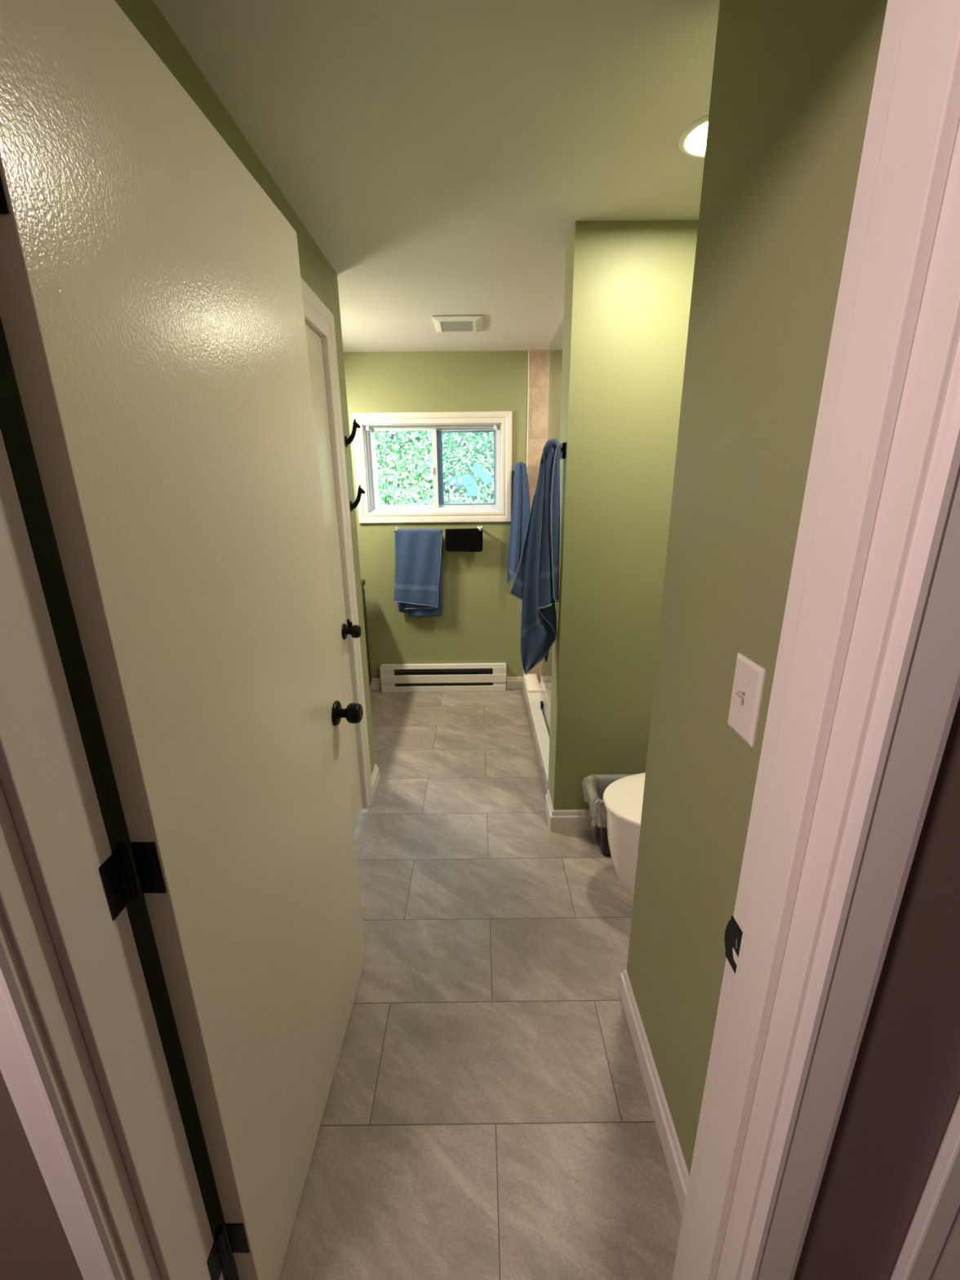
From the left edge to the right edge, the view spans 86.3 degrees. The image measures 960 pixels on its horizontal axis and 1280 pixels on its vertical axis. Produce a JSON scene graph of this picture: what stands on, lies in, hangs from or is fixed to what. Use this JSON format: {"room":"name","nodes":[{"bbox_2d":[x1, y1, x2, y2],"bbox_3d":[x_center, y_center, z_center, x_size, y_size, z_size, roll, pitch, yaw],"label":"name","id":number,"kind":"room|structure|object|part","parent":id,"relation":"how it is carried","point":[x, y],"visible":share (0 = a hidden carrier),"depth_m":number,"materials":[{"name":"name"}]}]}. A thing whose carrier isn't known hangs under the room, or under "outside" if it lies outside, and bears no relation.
{"room":"bathroom","nodes":[
{"label":"bathroom","id":0,"kind":"room"},
{"bbox_2d":[0,0,375,1239],"bbox_3d":[-0.608,-0.087,1.483,0.110,2.289,1.856,-1,17,0],"label":"wall","id":1,"kind":"structure","parent":0,"point":[316,270],"depth_m":0.86,"materials":[{"name":"green paint"}]},
{"bbox_2d":[305,323,363,833],"bbox_3d":[-0.546,-0.034,1.782,0.104,1.988,0.767,-1,17,0],"label":"door","id":2,"kind":"structure","parent":1,"relation":"in","point":[315,356],"depth_m":1.99,"materials":[{"name":"beige paint"}]},
{"bbox_3d":[-0.524,-0.035,2.117,0.060,0.055,0.055,-1,17,0],"label":"knob","id":3,"kind":"part","parent":2,"relation":"part of","materials":[{"name":"black metal"}]},
{"bbox_2d":[300,276,373,811],"bbox_3d":[-0.600,-0.076,1.766,0.128,2.102,0.965,-1,17,0],"label":"trim","id":4,"kind":"structure","parent":1,"relation":"attached to","point":[317,317],"depth_m":2.05,"materials":[{"name":"white paint"}]},
{"bbox_2d":[345,418,360,447],"bbox_3d":[-0.530,-0.864,2.137,0.067,0.108,0.040,-1,17,0],"label":"coat hook","id":5,"kind":"object","parent":1,"relation":"attached to","point":[348,440],"visible":1,"depth_m":2.13,"materials":[{"name":"black metal"}]},
{"bbox_2d":[350,484,364,511],"bbox_3d":[-0.528,-0.613,2.213,0.067,0.108,0.040,-1,17,0],"label":"coat hook","id":6,"kind":"object","parent":1,"relation":"attached to","point":[353,505],"visible":1,"depth_m":2.21,"materials":[{"name":"black metal"}]},
{"bbox_2d":[343,350,528,688],"bbox_3d":[-0.048,-0.748,3.631,2.670,2.289,0.150,-1,17,0],"label":"wall","id":7,"kind":"structure","parent":0,"point":[480,620],"depth_m":3.58,"materials":[{"name":"green paint"}]},
{"bbox_2d":[369,678,381,690],"bbox_3d":[-1.008,0.337,3.871,0.528,0.092,0.014,-1,17,0],"label":"baseboard","id":8,"kind":"structure","parent":7,"relation":"attached to","point":[375,685],"depth_m":3.87,"materials":[{"name":"white paint"}]},
{"bbox_2d":[351,411,511,523],"bbox_3d":[-0.311,-1.164,3.493,1.048,0.701,0.168,-1,17,0],"label":"window","id":9,"kind":"structure","parent":7,"relation":"in","point":[370,510],"depth_m":3.44,"materials":[{"name":"white paint"}]},
{"bbox_3d":[-0.506,-1.167,3.488,0.434,0.516,0.022,-1,17,0],"label":"sliding sash","id":10,"kind":"part","parent":9,"relation":"part of","materials":[{"name":"white plastic"}]},
{"bbox_3d":[-0.311,-1.167,3.502,0.908,0.561,0.150,-1,17,0],"label":"frame","id":11,"kind":"part","parent":9,"relation":"part of","materials":[{"name":"white plastic"}]},
{"bbox_3d":[-0.098,-1.175,3.502,0.396,0.478,0.006,-1,17,0],"label":"screen frame","id":12,"kind":"part","parent":9,"relation":"part of","materials":[{"name":"black metal"}]},
{"bbox_3d":[-0.093,-1.179,3.512,0.430,0.516,0.020,-1,17,0],"label":"fixed sash","id":13,"kind":"part","parent":9,"relation":"part of","materials":[{"name":"white plastic"}]},
{"bbox_2d":[391,525,484,532],"bbox_3d":[-0.287,-0.757,3.507,0.623,0.040,0.078,-1,17,0],"label":"towel bar","id":14,"kind":"object","parent":7,"relation":"attached to","point":[480,527],"visible":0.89,"depth_m":3.48,"materials":[{"name":"silver metal"}]},
{"bbox_2d":[393,528,443,616],"bbox_3d":[-0.434,-0.461,3.575,0.362,0.616,0.052,-1,17,0],"label":"hand towel","id":15,"kind":"object","parent":14,"relation":"hanging from","point":[419,565],"visible":1,"depth_m":3.56,"materials":[{"name":"blue fabric"}]},
{"bbox_2d":[444,528,483,551],"bbox_3d":[-0.109,-0.684,3.508,0.257,0.158,0.034,-1,17,0],"label":"cloth","id":16,"kind":"object","parent":14,"relation":"hanging from","point":[465,540],"visible":1,"depth_m":3.50,"materials":[{"name":"black fabric"}]},
{"bbox_2d":[506,676,522,688],"bbox_3d":[0.261,0.324,3.873,0.117,0.092,0.014,-1,17,0],"label":"baseboard","id":17,"kind":"structure","parent":7,"relation":"attached to","point":[513,682],"depth_m":3.87,"materials":[{"name":"white paint"}]},
{"bbox_2d":[152,0,719,352],"bbox_3d":[-0.012,-1.072,0.666,4.400,0.060,5.900,-1,17,0],"label":"ceiling","id":18,"kind":"structure","parent":0,"point":[442,157],"depth_m":1.21,"materials":[{"name":"paint"}]},
{"bbox_2d":[431,314,482,332],"bbox_3d":[-0.112,-1.641,2.666,0.250,0.017,0.272,-1,17,0],"label":"exhaust fan cover","id":19,"kind":"object","parent":18,"relation":"attached to","point":[442,323],"visible":1,"depth_m":2.62,"materials":[{"name":"white plastic"}]},
{"bbox_2d":[440,320,472,331],"bbox_3d":[-0.117,-1.637,2.668,0.160,0.005,0.174,-1,17,0],"label":"grille","id":20,"kind":"object","parent":19,"relation":"attached to","point":[446,326],"depth_m":2.66,"materials":[{"name":"white plastic"}]},
{"bbox_2d":[678,114,708,158],"bbox_3d":[0.573,-1.217,1.236,0.176,0.006,0.176,-1,17,0],"label":"recessed light","id":21,"kind":"object","parent":18,"relation":"in","point":[692,141],"visible":0.37,"depth_m":1.25,"materials":[{"name":"white ceramic"}]},
{"bbox_2d":[222,688,682,1279],"bbox_3d":[0.010,1.175,1.351,4.400,0.060,5.900,-1,17,0],"label":"floor","id":22,"kind":"structure","parent":0,"point":[488,1113],"depth_m":1.41,"materials":[{"name":"tile"}]},
{"bbox_2d":[360,579,371,686],"bbox_3d":[-1.028,0.059,3.188,0.491,1.022,0.974,-1,17,0],"label":"vanity","id":23,"kind":"object","parent":22,"relation":"on","point":[363,583],"visible":0.16,"depth_m":3.58,"materials":[{"name":"brown wood"}]},
{"bbox_2d":[360,579,365,587],"bbox_3d":[-1.035,-0.259,3.091,0.482,0.036,0.974,-1,17,0],"label":"countertop","id":24,"kind":"structure","parent":23,"relation":"on","point":[363,583],"depth_m":3.50,"materials":[{"name":"brown wood"}]},
{"bbox_2d":[379,662,506,692],"bbox_3d":[-0.272,0.283,3.832,0.934,0.203,0.064,-1,17,0],"label":"baseboard heater","id":25,"kind":"object","parent":22,"relation":"on","point":[470,677],"visible":1,"depth_m":3.81,"materials":[{"name":"white metal"}]},
{"bbox_3d":[-0.272,0.289,3.804,0.934,0.064,0.008,-1,17,0],"label":"panel","id":26,"kind":"part","parent":25,"relation":"part of","materials":[{"name":"white metal"}]},
{"bbox_2d":[520,675,549,799],"bbox_3d":[0.752,0.529,3.156,0.875,0.108,1.487,-1,17,0],"label":"shower pan","id":27,"kind":"object","parent":22,"relation":"on","point":[540,735],"visible":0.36,"depth_m":3.00,"materials":[{"name":"white plastic"}]},
{"bbox_2d":[524,673,540,693],"bbox_3d":[0.376,0.305,3.681,0.092,0.020,0.330,-1,17,0],"label":"cloth","id":28,"kind":"object","parent":27,"relation":"on","point":[531,680],"visible":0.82,"depth_m":3.65,"materials":[{"name":"white fabric"}]},
{"bbox_2d":[539,328,558,737],"bbox_3d":[0.391,-0.454,2.611,0.024,2.097,0.974,-1,17,0],"label":"screen","id":29,"kind":"object","parent":27,"relation":"on","point":[545,682],"visible":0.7,"depth_m":2.84,"materials":[{"name":"clear glass"}]},
{"bbox_2d":[591,777,621,857],"bbox_3d":[0.607,0.752,2.158,0.262,0.266,0.193,-1,17,0],"label":"waste bin","id":30,"kind":"object","parent":22,"relation":"on","point":[598,785],"visible":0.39,"depth_m":2.13,"materials":[{"name":"black plastic"}]},
{"bbox_2d":[603,773,645,899],"bbox_3d":[0.814,0.593,1.800,0.760,0.775,0.420,-1,17,0],"label":"toilet","id":31,"kind":"object","parent":22,"relation":"on","point":[623,798],"visible":0.12,"depth_m":1.77,"materials":[{"name":"white ceramic"}]},
{"bbox_3d":[0.695,0.584,1.796,0.507,0.016,0.362,-1,17,0],"label":"seat","id":32,"kind":"part","parent":31,"relation":"part of","materials":[{"name":"white ceramic"}]},
{"bbox_3d":[0.719,0.778,1.856,0.534,0.391,0.354,-1,17,0],"label":"bowl","id":33,"kind":"part","parent":31,"relation":"part of","materials":[{"name":"white ceramic"}]},
{"bbox_3d":[0.693,0.562,1.790,0.520,0.027,0.374,-1,17,0],"label":"lid","id":34,"kind":"part","parent":31,"relation":"part of","materials":[{"name":"white ceramic"}]},
{"bbox_2d":[0,696,959,1279],"bbox_3d":[0.001,0.205,0.504,4.000,2.289,0.065,-1,17,0],"label":"wall","id":35,"kind":"structure","parent":0,"point":[903,1093],"depth_m":0.57,"materials":[{"name":"brown paint"}]},
{"bbox_2d":[0,337,959,1279],"bbox_3d":[-0.054,0.317,0.497,0.892,2.080,0.014,-1,17,0],"label":"trim","id":36,"kind":"structure","parent":35,"relation":"attached to","point":[917,695],"depth_m":0.49,"materials":[{"name":"white paint"}]},
{"bbox_2d":[889,1095,959,1279],"bbox_3d":[0.573,0.301,0.494,0.099,2.100,0.016,-1,17,0],"label":"trim","id":37,"kind":"structure","parent":35,"relation":"attached to","point":[931,1249],"depth_m":0.61,"materials":[{"name":"white paint"}]},
{"bbox_2d":[524,349,562,683],"bbox_3d":[0.758,-0.519,2.854,0.864,2.289,1.476,-1,17,0],"label":"wall","id":38,"kind":"structure","parent":0,"point":[539,359],"depth_m":3.32,"materials":[{"name":"tile"}]},
{"bbox_2d":[523,350,529,675],"bbox_3d":[0.319,-0.779,3.538,0.008,2.183,0.012,-1,17,0],"label":"trim","id":39,"kind":"structure","parent":38,"relation":"attached to","point":[528,350],"depth_m":3.31,"materials":[{"name":"white paint"}]},
{"bbox_2d":[547,219,698,809],"bbox_3d":[0.755,-0.277,2.060,0.878,2.289,0.185,-1,17,0],"label":"wall partition","id":40,"kind":"structure","parent":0,"point":[628,283],"depth_m":1.88,"materials":[{"name":"green paint"}]},
{"bbox_2d":[560,442,565,458],"bbox_3d":[0.284,-0.698,1.890,0.055,0.054,0.054,-1,17,0],"label":"robe hook","id":41,"kind":"object","parent":40,"relation":"attached to","point":[563,444],"visible":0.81,"depth_m":1.87,"materials":[{"name":"black metal"}]},
{"bbox_2d":[509,438,560,675],"bbox_3d":[0.217,-0.301,2.035,0.193,0.927,0.116,-1,17,0],"label":"bath towel","id":42,"kind":"object","parent":41,"relation":"hanging from","point":[536,580],"visible":1,"depth_m":2.02,"materials":[{"name":"blue fabric"}]},
{"bbox_2d":[545,789,595,831],"bbox_3d":[0.759,0.777,2.361,0.892,0.098,0.175,-1,17,0],"label":"baseboard","id":43,"kind":"structure","parent":40,"relation":"attached to","point":[558,820],"depth_m":2.28,"materials":[{"name":"white paint"}]},
{"bbox_2d":[626,0,887,1175],"bbox_3d":[0.815,0.073,0.911,0.770,2.289,0.655,-1,17,0],"label":"wall","id":44,"kind":"structure","parent":0,"point":[793,81],"depth_m":0.86,"materials":[{"name":"green paint"}]},
{"bbox_2d":[618,969,689,1217],"bbox_3d":[0.818,1.121,1.239,0.784,0.092,0.667,-1,17,0],"label":"baseboard","id":45,"kind":"structure","parent":44,"relation":"attached to","point":[676,1163],"depth_m":1.25,"materials":[{"name":"white paint"}]},
{"bbox_2d":[727,653,766,746],"bbox_3d":[0.419,0.095,0.826,0.021,0.130,0.081,-1,17,0],"label":"light switch","id":46,"kind":"object","parent":44,"relation":"attached to","point":[749,676],"visible":1,"depth_m":0.81,"materials":[{"name":"plastic"}]},
{"bbox_3d":[0.001,0.186,0.566,4.000,2.289,0.064,-1,17,0],"label":"wall","id":47,"kind":"structure","parent":0,"visible":0},
{"bbox_2d":[0,0,365,1279],"bbox_3d":[-0.401,0.200,1.002,0.174,2.000,0.810,-1,17,0],"label":"door","id":48,"kind":"structure","parent":47,"relation":"in","point":[152,313],"depth_m":0.73,"materials":[{"name":"beige paint"}]},
{"bbox_3d":[-0.344,0.194,1.358,0.060,0.055,0.055,-1,17,0],"label":"knob","id":49,"kind":"part","parent":48,"relation":"part of","materials":[{"name":"black metal"}]},
{"bbox_2d":[0,0,959,1279],"bbox_3d":[-0.061,0.317,0.576,0.798,2.035,0.142,-1,17,0],"label":"trim","id":50,"kind":"structure","parent":47,"relation":"attached to","point":[895,334],"depth_m":0.50,"materials":[{"name":"white paint"}]},
{"bbox_3d":[0.323,0.387,0.650,0.003,0.064,0.044,-1,17,0],"label":"strike plate","id":51,"kind":"part","parent":50,"relation":"part of","materials":[{"name":"black metal"}]},
{"bbox_3d":[-1.022,-0.338,2.318,0.710,2.289,0.110,-1,17,0],"label":"wall","id":52,"kind":"structure","parent":0,"visible":0},
{"bbox_2d":[371,763,379,796],"bbox_3d":[-0.899,0.720,2.613,0.734,0.092,0.190,-1,17,0],"label":"baseboard","id":53,"kind":"structure","parent":52,"relation":"attached to","point":[375,773],"depth_m":2.62,"materials":[{"name":"white paint"}]},
{"label":"outside","id":54,"kind":"structure","parent":0,"visible":0},
{"bbox_3d":[-0.023,-0.948,9.068,18.000,0.100,10.100,-1,17,0],"label":"ground","id":55,"kind":"structure","parent":54,"visible":0},
{"bbox_2d":[374,431,493,507],"bbox_3d":[-0.525,-1.549,5.813,7.800,3.008,1.671,-1,17,0],"label":"window glass","id":56,"kind":"object","parent":55,"relation":"on","point":[404,459],"visible":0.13,"depth_m":5.47,"materials":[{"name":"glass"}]},
{"bbox_2d":[448,462,493,496],"bbox_3d":[-0.097,-1.715,5.475,0.479,0.344,0.065,-1,17,0],"label":"tarp","id":57,"kind":"object","parent":56,"relation":"in","point":[477,468],"visible":0.96,"depth_m":5.47,"materials":[{"name":"blue plastic"}]},
{"bbox_3d":[0.267,-1.136,3.407,0.048,0.044,0.054,-1,17,0],"label":"robe hook","id":58,"kind":"object","parent":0,"visible":0},
{"bbox_2d":[506,461,530,585],"bbox_3d":[0.267,-0.780,3.476,0.163,0.825,0.080,-1,17,0],"label":"bath towel","id":59,"kind":"object","parent":58,"relation":"hanging from","point":[521,510],"visible":0.84,"depth_m":3.44,"materials":[{"name":"blue fabric"}]}
]}

